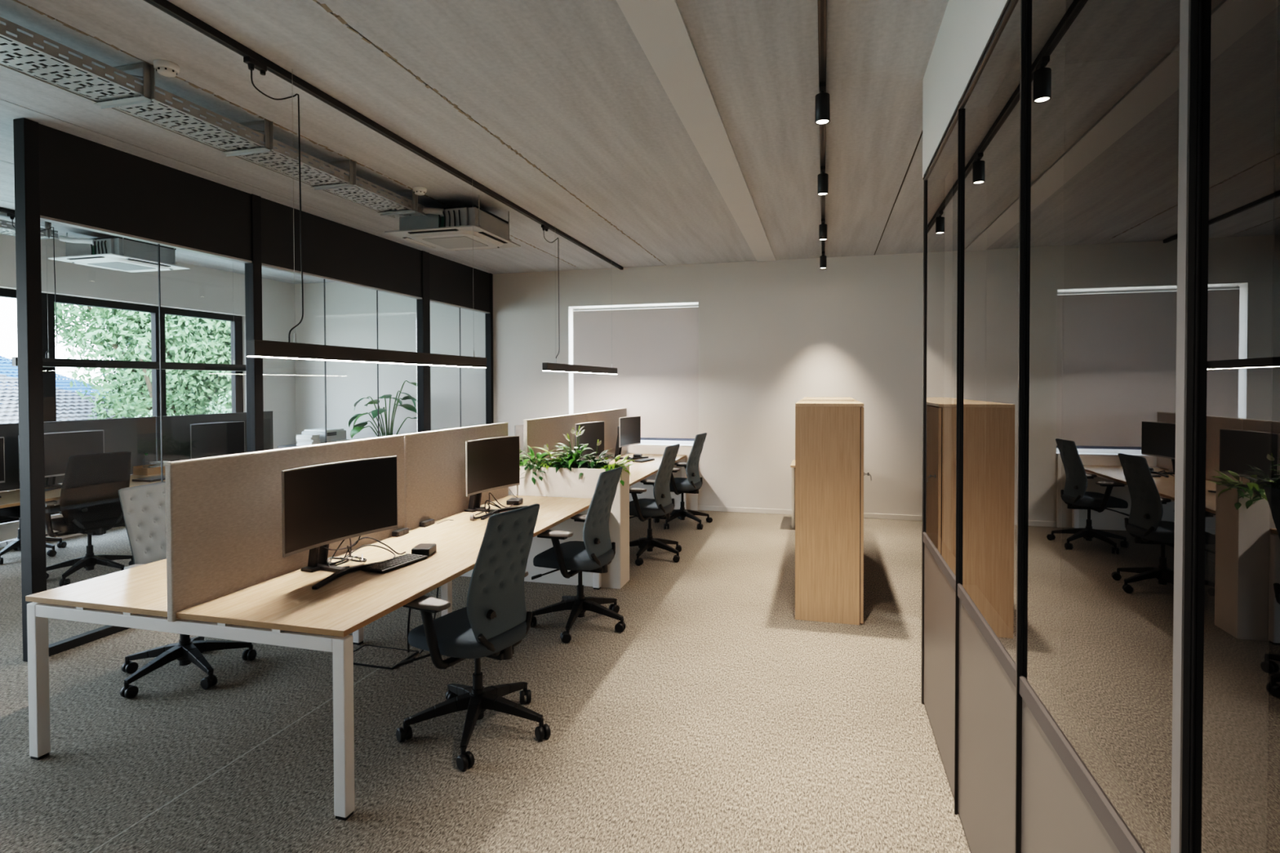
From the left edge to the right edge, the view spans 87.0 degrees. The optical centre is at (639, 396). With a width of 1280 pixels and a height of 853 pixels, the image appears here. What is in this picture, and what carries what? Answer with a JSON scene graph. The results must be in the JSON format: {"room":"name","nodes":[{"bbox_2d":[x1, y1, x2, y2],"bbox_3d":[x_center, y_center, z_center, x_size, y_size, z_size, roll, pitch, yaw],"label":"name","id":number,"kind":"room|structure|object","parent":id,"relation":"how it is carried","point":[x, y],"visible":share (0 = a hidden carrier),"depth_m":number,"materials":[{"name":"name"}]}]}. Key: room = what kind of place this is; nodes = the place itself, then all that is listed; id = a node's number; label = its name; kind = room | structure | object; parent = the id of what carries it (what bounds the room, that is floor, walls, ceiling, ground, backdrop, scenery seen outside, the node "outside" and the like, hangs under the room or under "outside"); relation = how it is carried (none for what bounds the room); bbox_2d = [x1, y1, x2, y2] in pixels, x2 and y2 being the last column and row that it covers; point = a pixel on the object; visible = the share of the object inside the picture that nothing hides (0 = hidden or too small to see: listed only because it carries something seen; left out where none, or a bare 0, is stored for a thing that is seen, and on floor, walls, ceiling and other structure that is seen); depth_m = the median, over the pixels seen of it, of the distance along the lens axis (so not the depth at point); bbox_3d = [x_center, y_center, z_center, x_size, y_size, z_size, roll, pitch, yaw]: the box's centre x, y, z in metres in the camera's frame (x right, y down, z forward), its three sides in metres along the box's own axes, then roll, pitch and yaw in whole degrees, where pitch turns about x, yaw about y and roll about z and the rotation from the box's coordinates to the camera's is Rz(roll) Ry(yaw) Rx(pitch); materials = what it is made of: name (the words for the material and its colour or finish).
{"room":"open-plan office","nodes":[
{"label":"open-plan office","id":0,"kind":"room"},
{"bbox_2d":[0,234,295,551],"bbox_3d":[-7.280,-0.025,4.627,0.280,3.290,12.700,0,1,15],"label":"wall","id":1,"kind":"structure","parent":0,"point":[196,288],"depth_m":8.99,"materials":[{"name":"white paint"}]},
{"bbox_2d":[0,288,243,526],"bbox_3d":[-7.053,0.132,5.252,0.230,2.445,9.620,0,1,15],"label":"window","id":2,"kind":"structure","parent":1,"relation":"in","point":[47,300],"depth_m":8.61,"materials":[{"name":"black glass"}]},
{"bbox_2d":[0,0,948,284],"bbox_3d":[-1.224,-1.759,3.102,12.788,0.201,13.000,0,1,15],"label":"ceiling","id":3,"kind":"structure","parent":0,"point":[557,108],"depth_m":3.95,"materials":[{"name":"wood"}]},
{"bbox_2d":[0,219,58,239],"bbox_3d":[-6.356,-1.583,4.762,0.365,0.181,3.900,0,1,15],"label":"cable tray","id":4,"kind":"object","parent":3,"relation":"hanging from","point":[9,230],"visible":0.49,"depth_m":6.46,"materials":[{"name":"metal"}]},
{"bbox_2d":[48,232,190,272],"bbox_3d":[-5.566,-1.555,7.213,0.870,0.325,0.927,0,1,15],"label":"air conditioner","id":5,"kind":"object","parent":3,"relation":"hanging from","point":[114,253],"visible":0.98,"depth_m":7.01,"materials":[{"name":"white plastic"}]},
{"bbox_2d":[70,257,171,271],"bbox_3d":[-5.559,-1.407,7.243,0.680,0.022,0.680,0,1,15],"label":"panel","id":6,"kind":"object","parent":5,"relation":"on","point":[121,264],"depth_m":7.15,"materials":[{"name":"white plastic"}]},
{"bbox_2d":[87,262,155,270],"bbox_3d":[-5.559,-1.395,7.244,0.430,0.004,0.430,0,1,15],"label":"grille","id":7,"kind":"object","parent":5,"relation":"attached to","point":[117,265],"depth_m":7.21,"materials":[{"name":"white plastic"}]},
{"bbox_2d":[0,207,238,262],"bbox_3d":[-6.416,-1.637,3.638,0.036,0.036,10.700,0,1,15],"label":"track","id":8,"kind":"object","parent":3,"relation":"attached to","point":[2,209],"visible":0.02,"depth_m":6.11,"materials":[{"name":"black metal"}]},
{"bbox_2d":[7,213,245,371],"bbox_3d":[-5.349,-1.005,7.255,0.193,1.427,2.500,0,1,15],"label":"pendant lamp","id":9,"kind":"object","parent":8,"relation":"hanging from","point":[55,362],"visible":0.8,"depth_m":6.92,"materials":[{"name":"grey metal"}]},
{"bbox_2d":[17,365,244,371],"bbox_3d":[-5.280,-0.299,7.249,0.046,0.014,2.494,0,1,15],"label":"diffuser","id":10,"kind":"object","parent":9,"relation":"attached to","point":[163,367],"depth_m":7.48,"materials":[{"name":"white plastic"}]},
{"bbox_2d":[153,59,179,76],"bbox_3d":[-2.372,-1.636,3.380,0.110,0.051,0.110,0,1,15],"label":"smoke detector","id":11,"kind":"object","parent":3,"relation":"attached to","point":[165,68],"visible":1,"depth_m":3.35,"materials":[{"name":"white plastic"}]},
{"bbox_2d":[0,17,426,217],"bbox_3d":[-2.793,-1.558,2.755,0.365,0.181,6.300,0,1,15],"label":"cable tray","id":12,"kind":"object","parent":3,"relation":"hanging from","point":[146,96],"visible":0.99,"depth_m":3.62,"materials":[{"name":"metal"}]},
{"bbox_2d":[143,0,622,269],"bbox_3d":[-1.871,-1.642,3.259,0.036,0.036,12.360,0,1,15],"label":"track","id":13,"kind":"object","parent":3,"relation":"attached to","point":[165,6],"visible":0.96,"depth_m":3.77,"materials":[{"name":"black metal"}]},
{"bbox_2d":[243,56,486,368],"bbox_3d":[-1.564,-0.942,4.269,0.098,1.472,2.265,0,1,15],"label":"pendant lamp","id":14,"kind":"object","parent":13,"relation":"hanging from","point":[254,348],"visible":1,"depth_m":3.59,"materials":[{"name":"grey metal"}]},
{"bbox_2d":[247,355,486,368],"bbox_3d":[-1.540,-0.213,4.275,0.046,0.014,2.259,0,1,15],"label":"diffuser","id":15,"kind":"object","parent":14,"relation":"attached to","point":[375,359],"depth_m":4.16,"materials":[{"name":"white plastic"}]},
{"bbox_2d":[555,251,559,325],"bbox_3d":[-0.879,-1.086,6.783,0.098,0.741,0.094,0,1,15],"label":"cable","id":16,"kind":"object","parent":13,"relation":"hanging from","point":[558,251],"depth_m":6.87,"materials":[{"name":"grey metal"}]},
{"bbox_2d":[542,337,617,374],"bbox_3d":[-0.662,-0.430,7.582,0.098,0.338,2.388,0,1,15],"label":"pendant lamp","id":17,"kind":"object","parent":13,"relation":"hanging from","point":[549,366],"depth_m":7.29,"materials":[{"name":"grey metal"}]},
{"bbox_2d":[545,370,617,374],"bbox_3d":[-0.621,-0.272,7.649,0.046,0.014,2.294,0,1,15],"label":"diffuser","id":18,"kind":"object","parent":17,"relation":"attached to","point":[615,372],"depth_m":7.86,"materials":[{"name":"white plastic"}]},
{"bbox_2d":[413,186,426,195],"bbox_3d":[-1.800,-1.673,5.515,0.110,0.051,0.110,0,1,15],"label":"smoke detector","id":19,"kind":"object","parent":3,"relation":"attached to","point":[418,190],"visible":1,"depth_m":5.48,"materials":[{"name":"white plastic"}]},
{"bbox_2d":[384,195,520,251],"bbox_3d":[-1.668,-1.545,6.058,0.870,0.325,0.927,0,1,15],"label":"air conditioner","id":20,"kind":"object","parent":3,"relation":"hanging from","point":[451,228],"visible":0.94,"depth_m":5.84,"materials":[{"name":"grey plastic"}]},
{"bbox_2d":[404,230,503,250],"bbox_3d":[-1.660,-1.397,6.088,0.680,0.022,0.680,0,1,15],"label":"panel","id":21,"kind":"object","parent":20,"relation":"on","point":[459,240],"depth_m":6.00,"materials":[{"name":"grey plastic"}]},
{"bbox_2d":[422,235,488,248],"bbox_3d":[-1.660,-1.385,6.088,0.430,0.004,0.430,0,1,15],"label":"grille","id":22,"kind":"object","parent":20,"relation":"attached to","point":[451,242],"depth_m":6.05,"materials":[{"name":"white plastic"}]},
{"bbox_2d":[616,0,776,262],"bbox_3d":[0.000,-1.659,2.718,0.235,0.034,12.500,0,1,15],"label":"beam","id":23,"kind":"structure","parent":3,"relation":"attached to","point":[659,26],"depth_m":3.76,"materials":[{"name":"paint"}]},
{"bbox_2d":[817,0,826,251],"bbox_3d":[0.676,-1.636,2.508,0.036,0.036,12.250,0,1,15],"label":"track","id":24,"kind":"object","parent":3,"relation":"attached to","point":[822,4],"visible":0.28,"depth_m":3.29,"materials":[{"name":"black metal"}]},
{"bbox_2d":[815,81,830,124],"bbox_3d":[0.963,-1.542,3.562,0.075,0.188,0.110,0,1,15],"label":"track spotlight","id":25,"kind":"object","parent":24,"relation":"attached to","point":[823,98],"visible":1,"depth_m":3.54,"materials":[{"name":"black metal"}]},
{"bbox_2d":[817,165,828,195],"bbox_3d":[1.331,-1.566,4.912,0.075,0.188,0.110,0,1,15],"label":"track spotlight","id":26,"kind":"object","parent":24,"relation":"attached to","point":[822,178],"visible":1,"depth_m":4.89,"materials":[{"name":"black metal"}]},
{"bbox_2d":[818,218,826,240],"bbox_3d":[1.752,-1.593,6.456,0.075,0.188,0.110,0,1,15],"label":"track spotlight","id":27,"kind":"object","parent":24,"relation":"attached to","point":[822,228],"visible":1,"depth_m":6.43,"materials":[{"name":"black metal"}]},
{"bbox_2d":[819,251,826,268],"bbox_3d":[2.183,-1.621,8.038,0.075,0.188,0.110,0,1,15],"label":"track spotlight","id":28,"kind":"object","parent":24,"relation":"attached to","point":[823,258],"visible":1,"depth_m":8.01,"materials":[{"name":"black metal"}]},
{"bbox_2d":[0,509,970,852],"bbox_3d":[-1.216,1.730,3.160,12.800,0.200,13.000,0,1,15],"label":"floor","id":29,"kind":"structure","parent":0,"point":[719,719],"depth_m":3.22,"materials":[{"name":"carpet"}]},
{"bbox_2d":[0,505,66,564],"bbox_3d":[-6.124,1.032,6.706,0.696,1.100,0.716,0,1,15],"label":"office chair","id":30,"kind":"object","parent":29,"relation":"on","point":[15,511],"visible":0.3,"depth_m":6.62,"materials":[{"name":"black plastic"}]},
{"bbox_2d":[0,473,165,508],"bbox_3d":[-5.460,1.208,6.902,1.601,0.740,5.006,0,1,15],"label":"desk","id":31,"kind":"object","parent":29,"relation":"on","point":[11,498],"visible":0.06,"depth_m":5.85,"materials":[{"name":"brown wood"}]},
{"bbox_2d":[0,436,4,497],"bbox_3d":[-5.620,0.609,5.474,0.340,0.505,0.700,0,1,18],"label":"monitor","id":32,"kind":"object","parent":31,"relation":"on","point":[2,439],"visible":1,"depth_m":5.77,"materials":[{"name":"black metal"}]},
{"bbox_2d":[17,430,104,491],"bbox_3d":[-5.402,0.592,6.272,0.340,0.510,0.720,0,1,15],"label":"monitor","id":33,"kind":"object","parent":31,"relation":"on","point":[58,446],"visible":0.57,"depth_m":6.29,"materials":[{"name":"black plastic"}]},
{"bbox_2d":[0,416,156,491],"bbox_3d":[-5.535,0.547,6.621,0.038,0.620,1.631,0,1,15],"label":"screen","id":34,"kind":"object","parent":31,"relation":"attached to","point":[135,435],"visible":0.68,"depth_m":6.90,"materials":[{"name":"grey fabric"}]},
{"bbox_2d":[133,464,164,475],"bbox_3d":[-5.226,0.785,7.263,0.200,0.090,0.320,0,1,15],"label":"desk organizer","id":35,"kind":"object","parent":31,"relation":"on","point":[141,469],"visible":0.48,"depth_m":7.13,"materials":[{"name":"cardboard"}]},
{"bbox_2d":[147,461,170,467],"bbox_3d":[-5.203,0.758,7.317,0.175,0.100,0.185,0,1,15],"label":"paper stack","id":36,"kind":"object","parent":35,"relation":"in","point":[157,463],"visible":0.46,"depth_m":7.29,"materials":[{"name":"white paper"}]},
{"bbox_2d":[132,475,165,481],"bbox_3d":[-4.870,0.828,6.784,0.220,0.020,0.320,0,1,11],"label":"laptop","id":37,"kind":"object","parent":31,"relation":"on","point":[153,478],"visible":0.7,"depth_m":6.69,"materials":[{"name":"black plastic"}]},
{"bbox_2d":[155,410,273,461],"bbox_3d":[-5.106,0.520,8.198,0.038,0.620,1.621,0,1,15],"label":"screen","id":38,"kind":"object","parent":31,"relation":"attached to","point":[175,428],"visible":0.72,"depth_m":7.72,"materials":[{"name":"grey fabric"}]},
{"bbox_2d":[190,421,244,459],"bbox_3d":[-4.966,0.565,7.873,0.340,0.510,0.720,0,1,15],"label":"monitor","id":39,"kind":"object","parent":31,"relation":"on","point":[220,438],"visible":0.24,"depth_m":7.87,"materials":[{"name":"black plastic"}]},
{"bbox_2d":[44,451,133,586],"bbox_3d":[-4.860,1.042,5.986,0.715,1.100,0.709,0,1,29],"label":"office chair","id":40,"kind":"object","parent":29,"relation":"on","point":[90,504],"visible":0.84,"depth_m":5.85,"materials":[{"name":"black fabric"}]},
{"bbox_2d":[118,481,256,698],"bbox_3d":[-2.682,1.071,3.932,0.682,1.100,0.683,0,1,9],"label":"office chair","id":41,"kind":"object","parent":29,"relation":"on","point":[143,506],"visible":0.46,"depth_m":3.89,"materials":[{"name":"grey fabric"}]},
{"bbox_2d":[13,117,493,662],"bbox_3d":[-2.950,-0.074,6.939,0.090,3.290,5.930,0,1,15],"label":"glass wall","id":42,"kind":"structure","parent":29,"relation":"on","point":[61,177],"depth_m":4.98,"materials":[{"name":"black metal"}]},
{"bbox_2d":[277,444,301,448],"bbox_3d":[-4.609,1.109,9.692,0.716,0.840,0.760,0,1,15],"label":"base cabinet","id":43,"kind":"object","parent":29,"relation":"on","point":[291,445],"visible":0.03,"depth_m":9.39,"materials":[{"name":"white plastic"}]},
{"bbox_2d":[296,434,320,445],"bbox_3d":[-4.635,0.615,9.425,0.286,0.153,0.179,0,1,15],"label":"paper stack","id":44,"kind":"object","parent":43,"relation":"on","point":[302,439],"visible":0.96,"depth_m":9.36,"materials":[{"name":"white paper"}]},
{"bbox_2d":[302,427,350,444],"bbox_3d":[-4.489,0.581,9.702,0.540,0.215,0.420,0,1,15],"label":"printer","id":45,"kind":"object","parent":43,"relation":"on","point":[333,435],"visible":0.75,"depth_m":9.57,"materials":[{"name":"grey plastic"}]},
{"bbox_2d":[25,494,600,821],"bbox_3d":[-1.538,1.242,4.304,1.681,0.740,3.096,0,1,15],"label":"desk","id":46,"kind":"object","parent":29,"relation":"on","point":[285,610],"visible":0.56,"depth_m":3.02,"materials":[{"name":"brown wood"}]},
{"bbox_2d":[164,434,404,622],"bbox_3d":[-1.738,0.602,3.565,0.038,0.685,1.611,0,1,15],"label":"screen","id":47,"kind":"object","parent":46,"relation":"attached to","point":[224,529],"visible":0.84,"depth_m":3.08,"materials":[{"name":"beige fabric"}]},
{"bbox_2d":[281,456,397,589],"bbox_3d":[-1.535,0.610,3.412,0.340,0.552,0.700,0,1,24],"label":"monitor","id":48,"kind":"object","parent":46,"relation":"on","point":[323,504],"visible":0.94,"depth_m":3.39,"materials":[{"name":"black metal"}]},
{"bbox_2d":[328,537,351,567],"bbox_3d":[-1.547,0.811,3.489,0.110,0.147,0.153,0,1,-9],"label":"cable","id":49,"kind":"object","parent":46,"relation":"on","point":[350,552],"visible":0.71,"depth_m":3.51,"materials":[{"name":"black plastic"}]},
{"bbox_2d":[326,555,366,565],"bbox_3d":[-1.544,0.858,3.553,0.212,0.055,0.126,-1,1,-42],"label":"cable","id":50,"kind":"object","parent":46,"relation":"on","point":[342,559],"visible":0.81,"depth_m":3.51,"materials":[{"name":"black plastic"}]},
{"bbox_2d":[345,544,395,558],"bbox_3d":[-1.416,0.849,3.633,0.298,0.071,0.247,1,1,37],"label":"cable","id":51,"kind":"object","parent":46,"relation":"on","point":[393,553],"visible":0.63,"depth_m":3.70,"materials":[{"name":"black plastic"}]},
{"bbox_2d":[344,537,405,558],"bbox_3d":[-1.448,0.824,3.674,0.331,0.119,0.037,-1,1,-32],"label":"cable","id":52,"kind":"object","parent":46,"relation":"on","point":[391,548],"visible":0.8,"depth_m":3.70,"materials":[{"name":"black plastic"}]},
{"bbox_2d":[361,553,426,573],"bbox_3d":[-1.282,0.873,3.537,0.140,0.017,0.330,0,1,23],"label":"keyboard","id":53,"kind":"object","parent":46,"relation":"on","point":[384,566],"visible":1,"depth_m":3.50,"materials":[{"name":"black plastic"}]},
{"bbox_2d":[391,528,408,537],"bbox_3d":[-1.504,0.856,4.240,0.046,0.032,0.120,0,1,15],"label":"power socket","id":54,"kind":"object","parent":46,"relation":"on","point":[402,531],"visible":1,"depth_m":4.21,"materials":[{"name":"black plastic"}]},
{"bbox_2d":[407,608,410,653],"bbox_3d":[-1.437,1.252,4.216,0.041,0.698,0.015,-1,1,-38],"label":"power cable","id":55,"kind":"object","parent":46,"relation":"hanging from","point":[409,611],"visible":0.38,"depth_m":4.21,"materials":[{"name":"black plastic"}]},
{"bbox_2d":[411,543,436,556],"bbox_3d":[-1.205,0.857,3.764,0.100,0.044,0.130,0,1,1],"label":"station","id":56,"kind":"object","parent":46,"relation":"on","point":[426,549],"visible":0.95,"depth_m":3.71,"materials":[{"name":"black plastic"}]},
{"bbox_2d":[419,519,435,527],"bbox_3d":[-1.429,0.851,4.530,0.046,0.032,0.120,0,1,15],"label":"power socket","id":57,"kind":"object","parent":46,"relation":"on","point":[429,522],"visible":1,"depth_m":4.50,"materials":[{"name":"black plastic"}]},
{"bbox_2d":[404,422,508,530],"bbox_3d":[-1.331,0.576,5.058,0.038,0.685,1.466,0,1,15],"label":"screen","id":58,"kind":"object","parent":46,"relation":"attached to","point":[434,460],"visible":0.62,"depth_m":4.71,"materials":[{"name":"beige fabric"}]},
{"bbox_2d":[475,500,501,515],"bbox_3d":[-1.099,0.810,4.936,0.110,0.098,0.219,0,1,22],"label":"cable","id":59,"kind":"object","parent":46,"relation":"on","point":[494,504],"visible":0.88,"depth_m":4.93,"materials":[{"name":"black plastic"}]},
{"bbox_2d":[464,435,528,519],"bbox_3d":[-1.123,0.585,5.005,0.340,0.548,0.610,0,1,26],"label":"monitor","id":60,"kind":"object","parent":46,"relation":"on","point":[491,464],"visible":0.9,"depth_m":5.01,"materials":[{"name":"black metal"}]},
{"bbox_2d":[506,497,523,505],"bbox_3d":[-0.992,0.833,5.343,0.100,0.038,0.130,0,1,5],"label":"station","id":61,"kind":"object","parent":46,"relation":"on","point":[517,501],"visible":1,"depth_m":5.28,"materials":[{"name":"black plastic"}]},
{"bbox_2d":[348,380,417,438],"bbox_3d":[-3.620,0.654,9.476,1.278,1.751,0.768,1,1,37],"label":"potted plant","id":62,"kind":"object","parent":29,"relation":"on","point":[357,428],"visible":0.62,"depth_m":9.48,"materials":[{"name":"green plant"}]},
{"bbox_2d":[353,644,418,670],"bbox_3d":[-1.619,1.610,4.170,0.400,0.008,0.270,0,1,16],"label":"box","id":63,"kind":"object","parent":29,"relation":"on","point":[369,655],"visible":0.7,"depth_m":4.17,"materials":[{"name":"carpet"}]},
{"bbox_2d":[395,503,551,771],"bbox_3d":[-0.772,1.077,3.297,0.714,1.100,0.695,0,1,28],"label":"office chair","id":64,"kind":"object","parent":29,"relation":"on","point":[495,620],"visible":0.99,"depth_m":3.17,"materials":[{"name":"fabric"}]},
{"bbox_2d":[460,462,528,577],"bbox_3d":[-1.513,1.090,6.050,1.025,0.985,0.270,0,1,15],"label":"planter box","id":65,"kind":"object","parent":29,"relation":"on","point":[514,489],"visible":0.02,"depth_m":5.80,"materials":[{"name":"white laminate"}]},
{"bbox_2d":[518,463,629,589],"bbox_3d":[-0.567,1.092,5.792,0.915,0.985,0.270,0,1,15],"label":"planter box","id":66,"kind":"object","parent":29,"relation":"on","point":[566,482],"visible":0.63,"depth_m":5.66,"materials":[{"name":"white laminate"}]},
{"bbox_2d":[520,464,545,484],"bbox_3d":[-0.893,0.663,5.720,0.245,0.169,0.159,0,1,15],"label":"trailing plant","id":67,"kind":"object","parent":66,"relation":"in","point":[531,467],"visible":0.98,"depth_m":5.69,"materials":[{"name":"green plant"}]},
{"bbox_2d":[520,445,555,466],"bbox_3d":[-0.915,0.558,5.884,0.355,0.245,0.410,0,1,15],"label":"potted plant","id":68,"kind":"object","parent":66,"relation":"in","point":[539,455],"visible":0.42,"depth_m":5.88,"materials":[{"name":"green plant"}]},
{"bbox_2d":[533,444,567,470],"bbox_3d":[-0.722,0.544,5.834,0.326,0.272,0.379,-1,1,-31],"label":"potted plant","id":69,"kind":"object","parent":66,"relation":"in","point":[544,446],"visible":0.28,"depth_m":5.78,"materials":[{"name":"green plant"}]},
{"bbox_2d":[536,446,581,473],"bbox_3d":[-0.646,0.568,5.744,0.403,0.289,0.430,0,1,15],"label":"potted plant","id":70,"kind":"object","parent":66,"relation":"in","point":[564,464],"visible":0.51,"depth_m":5.68,"materials":[{"name":"green plant"}]},
{"bbox_2d":[549,425,597,467],"bbox_3d":[-0.571,0.465,5.780,0.417,0.432,0.419,0,1,-13],"label":"potted plant","id":71,"kind":"object","parent":66,"relation":"on","point":[576,455],"visible":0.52,"depth_m":5.75,"materials":[{"name":"green plant"}]},
{"bbox_2d":[575,439,617,479],"bbox_3d":[-0.393,0.531,5.732,0.404,0.336,0.331,0,1,15],"label":"potted plant","id":72,"kind":"object","parent":66,"relation":"in","point":[593,464],"visible":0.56,"depth_m":5.68,"materials":[{"name":"green plant"}]},
{"bbox_2d":[595,454,634,478],"bbox_3d":[-0.215,0.598,5.698,0.408,0.182,0.361,0,1,-18],"label":"potted plant","id":73,"kind":"object","parent":66,"relation":"in","point":[621,463],"visible":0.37,"depth_m":5.70,"materials":[{"name":"green plant"}]},
{"bbox_2d":[530,466,626,643],"bbox_3d":[-0.424,1.052,4.714,0.694,1.100,0.710,0,1,20],"label":"office chair","id":74,"kind":"object","parent":29,"relation":"on","point":[597,551],"visible":0.98,"depth_m":4.60,"materials":[{"name":"fabric"}]},
{"bbox_2d":[604,453,686,509],"bbox_3d":[-0.618,1.183,7.681,1.681,0.740,3.276,0,1,15],"label":"desk","id":75,"kind":"object","parent":29,"relation":"on","point":[639,471],"visible":0.17,"depth_m":8.01,"materials":[{"name":"brown wood"}]},
{"bbox_2d":[514,424,524,462],"bbox_3d":[-1.089,0.554,6.889,0.340,0.545,0.620,0,1,15],"label":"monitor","id":76,"kind":"object","parent":75,"relation":"on","point":[518,429],"visible":0.02,"depth_m":6.67,"materials":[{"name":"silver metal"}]},
{"bbox_2d":[523,413,586,462],"bbox_3d":[-0.831,0.521,6.896,0.038,0.640,1.606,0,1,15],"label":"screen","id":77,"kind":"object","parent":75,"relation":"attached to","point":[538,432],"visible":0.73,"depth_m":6.64,"materials":[{"name":"beige fabric"}]},
{"bbox_2d":[574,421,604,459],"bbox_3d":[-0.565,0.549,7.086,0.340,0.545,0.610,0,1,24],"label":"monitor","id":78,"kind":"object","parent":75,"relation":"on","point":[593,431],"visible":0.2,"depth_m":7.12,"materials":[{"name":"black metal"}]},
{"bbox_2d":[585,408,626,461],"bbox_3d":[-0.407,0.494,8.451,0.038,0.640,1.601,0,1,15],"label":"screen","id":79,"kind":"object","parent":75,"relation":"attached to","point":[610,417],"visible":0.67,"depth_m":8.50,"materials":[{"name":"beige fabric"}]},
{"bbox_2d":[612,416,648,462],"bbox_3d":[-0.164,0.529,8.524,0.340,0.535,0.550,0,1,27],"label":"monitor","id":80,"kind":"object","parent":75,"relation":"on","point":[628,431],"visible":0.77,"depth_m":8.54,"materials":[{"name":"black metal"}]},
{"bbox_2d":[629,444,681,565],"bbox_3d":[0.087,1.020,6.580,0.685,1.100,0.701,0,1,22],"label":"office chair","id":81,"kind":"object","parent":29,"relation":"on","point":[660,507],"visible":0.95,"depth_m":6.45,"materials":[{"name":"fabric"}]},
{"bbox_2d":[628,445,697,510],"bbox_3d":[0.309,1.101,9.136,0.963,0.850,0.016,0,1,15],"label":"board","id":82,"kind":"object","parent":29,"relation":"on","point":[691,499],"visible":0.24,"depth_m":9.13,"materials":[{"name":"white laminate"}]},
{"bbox_2d":[653,432,712,529],"bbox_3d":[0.481,0.993,8.120,0.690,1.100,0.744,0,1,23],"label":"office chair","id":83,"kind":"object","parent":29,"relation":"on","point":[693,483],"visible":0.92,"depth_m":7.98,"materials":[{"name":"fabric"}]},
{"bbox_2d":[790,459,795,528],"bbox_3d":[2.114,1.171,8.100,0.575,0.735,0.600,0,1,15],"label":"side table","id":84,"kind":"object","parent":29,"relation":"on","point":[793,464],"visible":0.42,"depth_m":7.90,"materials":[{"name":"white wood"}]},
{"bbox_2d":[802,396,855,399],"bbox_3d":[1.852,0.793,6.550,0.523,1.546,1.255,0,1,15],"label":"storage cabinet","id":85,"kind":"object","parent":29,"relation":"on","point":[805,397],"visible":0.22,"depth_m":6.33,"materials":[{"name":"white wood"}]},
{"bbox_2d":[795,399,871,625],"bbox_3d":[1.522,0.814,5.340,0.523,1.546,1.245,0,1,15],"label":"storage cabinet","id":86,"kind":"object","parent":29,"relation":"on","point":[829,473],"visible":1,"depth_m":4.75,"materials":[{"name":"brown wood"}]},
{"bbox_2d":[920,0,1279,852],"bbox_3d":[2.292,0.039,-0.520,3.704,3.288,7.400,0,1,15],"label":"glass wall","id":87,"kind":"structure","parent":29,"relation":"on","point":[1100,511],"depth_m":1.24,"materials":[{"name":"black glass"}]},
{"bbox_2d":[293,252,923,515],"bbox_3d":[0.471,-0.121,9.241,12.750,3.290,0.280,0,1,15],"label":"wall","id":88,"kind":"structure","parent":0,"point":[773,335],"depth_m":8.92,"materials":[{"name":"white paint"}]},
{"bbox_2d":[573,303,698,446],"bbox_3d":[-0.081,-0.289,9.362,1.850,1.945,0.270,0,1,15],"label":"window","id":89,"kind":"structure","parent":88,"relation":"in","point":[643,442],"depth_m":9.32,"materials":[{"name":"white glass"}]},
{"bbox_2d":[573,304,698,440],"bbox_3d":[-0.072,-0.317,9.292,1.795,1.833,0.060,0,1,15],"label":"roller blind","id":90,"kind":"object","parent":89,"relation":"attached to","point":[654,350],"visible":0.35,"depth_m":9.24,"materials":[{"name":"fabric"}]},
{"bbox_2d":[697,505,921,520],"bbox_3d":[2.144,1.499,8.661,8.810,0.062,0.014,0,1,15],"label":"baseboard","id":91,"kind":"structure","parent":88,"relation":"attached to","point":[897,517],"depth_m":8.76,"materials":[{"name":"white paint"}]},
{"bbox_2d":[922,0,1007,177],"bbox_3d":[0.563,-1.352,-0.041,0.098,0.518,7.462,0,1,15],"label":"wall","id":92,"kind":"structure","parent":0,"point":[966,26],"depth_m":2.75,"materials":[{"name":"white paint"}]},
{"label":"outside","id":93,"kind":"structure","parent":0,"visible":0},
{"bbox_3d":[-40.885,4.857,37.141,81.600,0.200,130.000,0,1,15],"label":"ground","id":94,"kind":"structure","parent":93,"visible":0},
{"bbox_2d":[0,355,120,421],"bbox_3d":[-36.008,1.159,35.229,9.800,7.235,12.800,0,1,15],"label":"house","id":95,"kind":"structure","parent":94,"relation":"on","point":[6,368],"depth_m":37.31,"materials":[{"name":"white"}]},
{"bbox_2d":[0,373,141,423],"bbox_3d":[-24.313,2.029,24.905,9.200,5.785,10.000,0,1,7],"label":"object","id":96,"kind":"structure","parent":94,"relation":"on","point":[66,400],"depth_m":25.02,"materials":[{"name":"ceramic"}]},
{"bbox_2d":[54,302,231,419],"bbox_3d":[-17.298,-0.369,24.524,6.997,10.604,7.223,0,1,23],"label":"tree","id":97,"kind":"object","parent":94,"relation":"on","point":[135,396],"visible":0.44,"depth_m":23.28,"materials":[{"name":"green plant"}]},
{"bbox_2d":[97,311,226,415],"bbox_3d":[-22.263,-1.119,34.229,8.535,11.806,8.872,-1,1,-37],"label":"tree","id":98,"kind":"object","parent":94,"relation":"on","point":[111,358],"visible":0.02,"depth_m":31.82,"materials":[{"name":"green plant"}]},
{"bbox_2d":[173,320,231,408],"bbox_3d":[-14.971,-0.397,28.348,7.386,10.555,6.974,0,1,12],"label":"tree","id":99,"kind":"object","parent":94,"relation":"on","point":[216,376],"visible":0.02,"depth_m":25.96,"materials":[{"name":"green plant"}]},
{"bbox_2d":[205,390,231,413],"bbox_3d":[-12.562,2.319,22.519,4.083,5.282,3.488,0,1,10],"label":"tree","id":100,"kind":"object","parent":94,"relation":"on","point":[224,410],"visible":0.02,"depth_m":22.26,"materials":[{"name":"green plant"}]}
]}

